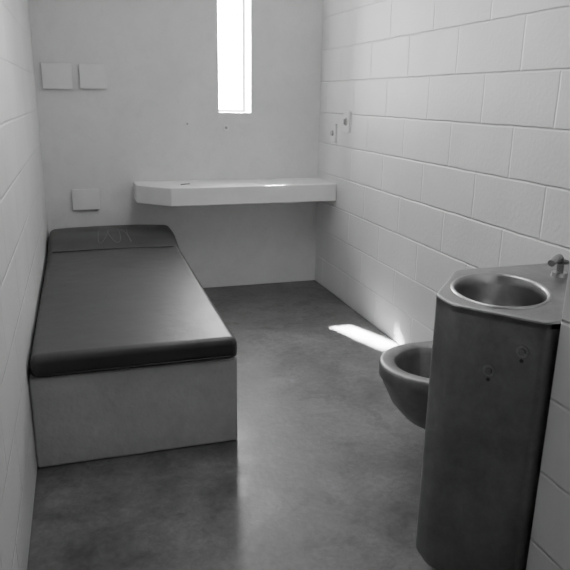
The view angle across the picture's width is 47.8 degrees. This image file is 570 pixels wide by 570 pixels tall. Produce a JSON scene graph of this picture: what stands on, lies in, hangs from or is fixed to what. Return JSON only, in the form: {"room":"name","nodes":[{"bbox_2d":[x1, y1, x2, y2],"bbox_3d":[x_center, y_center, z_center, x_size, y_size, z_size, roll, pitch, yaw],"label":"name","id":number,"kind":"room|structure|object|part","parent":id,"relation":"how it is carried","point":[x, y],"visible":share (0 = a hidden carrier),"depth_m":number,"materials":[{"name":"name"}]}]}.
{"room":"prison interior","nodes":[
{"label":"prison interior","id":0,"kind":"room"},
{"bbox_2d":[0,0,48,569],"bbox_3d":[-0.850,-0.394,1.579,0.200,2.450,5.510,-4,17,-17],"label":"wall","id":1,"kind":"structure","parent":0,"point":[24,233],"depth_m":2.15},
{"bbox_2d":[28,0,322,287],"bbox_3d":[-0.668,-1.180,4.296,1.838,2.450,0.220,-4,17,-17],"label":"wall","id":2,"kind":"structure","parent":0,"point":[160,57],"depth_m":4.21,"materials":[{"name":"paint"}]},
{"bbox_2d":[40,62,72,88],"bbox_3d":[-1.384,-1.268,3.901,0.175,0.150,0.026,-4,17,-17],"label":"blank cover plate","id":3,"kind":"object","parent":2,"relation":"attached to","point":[54,75],"visible":1,"depth_m":3.89,"materials":[{"name":"paint"}]},
{"bbox_2d":[71,189,99,209],"bbox_3d":[-1.283,-0.552,4.146,0.170,0.135,0.026,-4,17,-17],"label":"blank cover plate","id":4,"kind":"object","parent":2,"relation":"attached to","point":[82,199],"visible":1,"depth_m":4.14,"materials":[{"name":"paint"}]},
{"bbox_2d":[79,64,106,88],"bbox_3d":[-1.183,-1.286,3.962,0.160,0.145,0.026,-4,17,-17],"label":"blank cover plate","id":5,"kind":"object","parent":2,"relation":"attached to","point":[92,76],"visible":1,"depth_m":3.95,"materials":[{"name":"paint"}]},
{"bbox_2d":[223,124,228,130],"bbox_3d":[-0.393,-1.051,4.298,0.044,0.044,0.011,-4,17,-17],"label":"bolt","id":6,"kind":"object","parent":2,"relation":"attached to","point":[225,127],"visible":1,"depth_m":4.29,"materials":[{"name":"paint"}]},
{"bbox_2d":[219,109,242,111],"bbox_3d":[-0.392,-1.211,4.470,0.191,0.016,0.040,-4,17,-17],"label":"frame","id":7,"kind":"object","parent":2,"relation":"attached to","point":[220,110],"visible":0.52,"depth_m":4.46,"materials":[{"name":"paint"}]},
{"bbox_2d":[133,177,335,206],"bbox_3d":[-0.325,-0.619,4.248,1.288,0.114,0.374,-4,17,-17],"label":"desk","id":8,"kind":"object","parent":2,"relation":"attached to","point":[272,190],"visible":1,"depth_m":4.11,"materials":[{"name":"white concrete"}]},
{"bbox_2d":[241,0,244,111],"bbox_3d":[-0.287,-1.670,4.368,0.014,0.957,0.040,-4,17,-17],"label":"frame","id":9,"kind":"object","parent":2,"relation":"attached to","point":[242,1],"visible":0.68,"depth_m":4.40,"materials":[{"name":"paint"}]},
{"bbox_2d":[27,280,436,569],"bbox_3d":[0.103,0.784,2.237,2.238,0.150,5.510,-4,17,-17],"label":"floor","id":10,"kind":"structure","parent":0,"point":[322,470],"depth_m":2.29,"materials":[{"name":"concrete"}]},
{"bbox_2d":[29,356,237,467],"bbox_3d":[-0.854,0.183,3.354,0.743,0.352,2.128,-4,17,-17],"label":"bed base","id":11,"kind":"object","parent":10,"relation":"on","point":[83,417],"visible":0.35,"depth_m":2.37,"materials":[{"name":"grey concrete"}]},
{"bbox_2d":[30,224,236,377],"bbox_3d":[-0.834,-0.054,3.268,0.749,0.149,2.136,-4,17,-17],"label":"mattress","id":12,"kind":"object","parent":11,"relation":"on","point":[106,305],"visible":1,"depth_m":2.68,"materials":[{"name":"leather"}]},
{"bbox_2d":[93,227,131,242],"bbox_3d":[-1.054,-0.308,3.913,0.211,0.038,0.316,-4,17,-17],"label":"lettering","id":13,"kind":"object","parent":12,"relation":"on","point":[97,227],"visible":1,"depth_m":3.87},
{"bbox_2d":[379,254,569,569],"bbox_3d":[0.683,0.300,2.105,0.714,0.871,0.918,-4,17,-17],"label":"sink","id":14,"kind":"object","parent":10,"relation":"on","point":[479,391],"visible":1,"depth_m":1.71,"materials":[{"name":"silver metal"}]},
{"bbox_3d":[0.526,0.400,2.331,0.384,0.268,0.390,-4,17,-17],"label":"bowl","id":15,"kind":"part","parent":14,"relation":"part of","materials":[{"name":"silver metal"}]},
{"bbox_2d":[451,273,552,308],"bbox_3d":[0.595,0.083,1.800,0.295,0.152,0.325,-4,17,-17],"label":"basin","id":16,"kind":"object","parent":14,"relation":"in","point":[477,290],"depth_m":1.91,"materials":[{"name":"silver metal"}]},
{"bbox_3d":[0.802,-0.061,1.901,0.082,0.061,0.022,-14,22,-42],"label":"spout","id":17,"kind":"part","parent":14,"relation":"part of","materials":[{"name":"silver metal"}]},
{"bbox_3d":[0.823,-0.033,1.931,0.048,0.012,0.048,-4,17,-17],"label":"spout","id":18,"kind":"part","parent":14,"relation":"part of","materials":[{"name":"silver metal"}]},
{"bbox_2d":[315,0,569,344],"bbox_3d":[1.095,-0.535,2.172,0.200,2.450,5.510,-4,17,-17],"label":"wall","id":19,"kind":"structure","parent":0,"point":[454,156],"depth_m":3.07,"materials":[{"name":"white brick"}]},
{"bbox_2d":[330,123,336,142],"bbox_3d":[0.315,-1.000,4.233,0.024,0.120,0.085,-4,17,-17],"label":"button","id":20,"kind":"object","parent":19,"relation":"attached to","point":[333,132],"visible":1,"depth_m":4.21,"materials":[{"name":"paint"}]},
{"bbox_2d":[343,111,350,132],"bbox_3d":[0.379,-1.017,4.008,0.030,0.130,0.095,-4,17,-17],"label":"light switch","id":21,"kind":"object","parent":19,"relation":"attached to","point":[347,114],"visible":1,"depth_m":3.99,"materials":[{"name":"paint"}]},
{"bbox_2d":[526,265,569,569],"bbox_3d":[1.210,-0.078,0.603,0.558,2.450,1.922,-4,17,-17],"label":"wall partition","id":22,"kind":"structure","parent":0,"point":[549,547],"depth_m":1.57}
]}

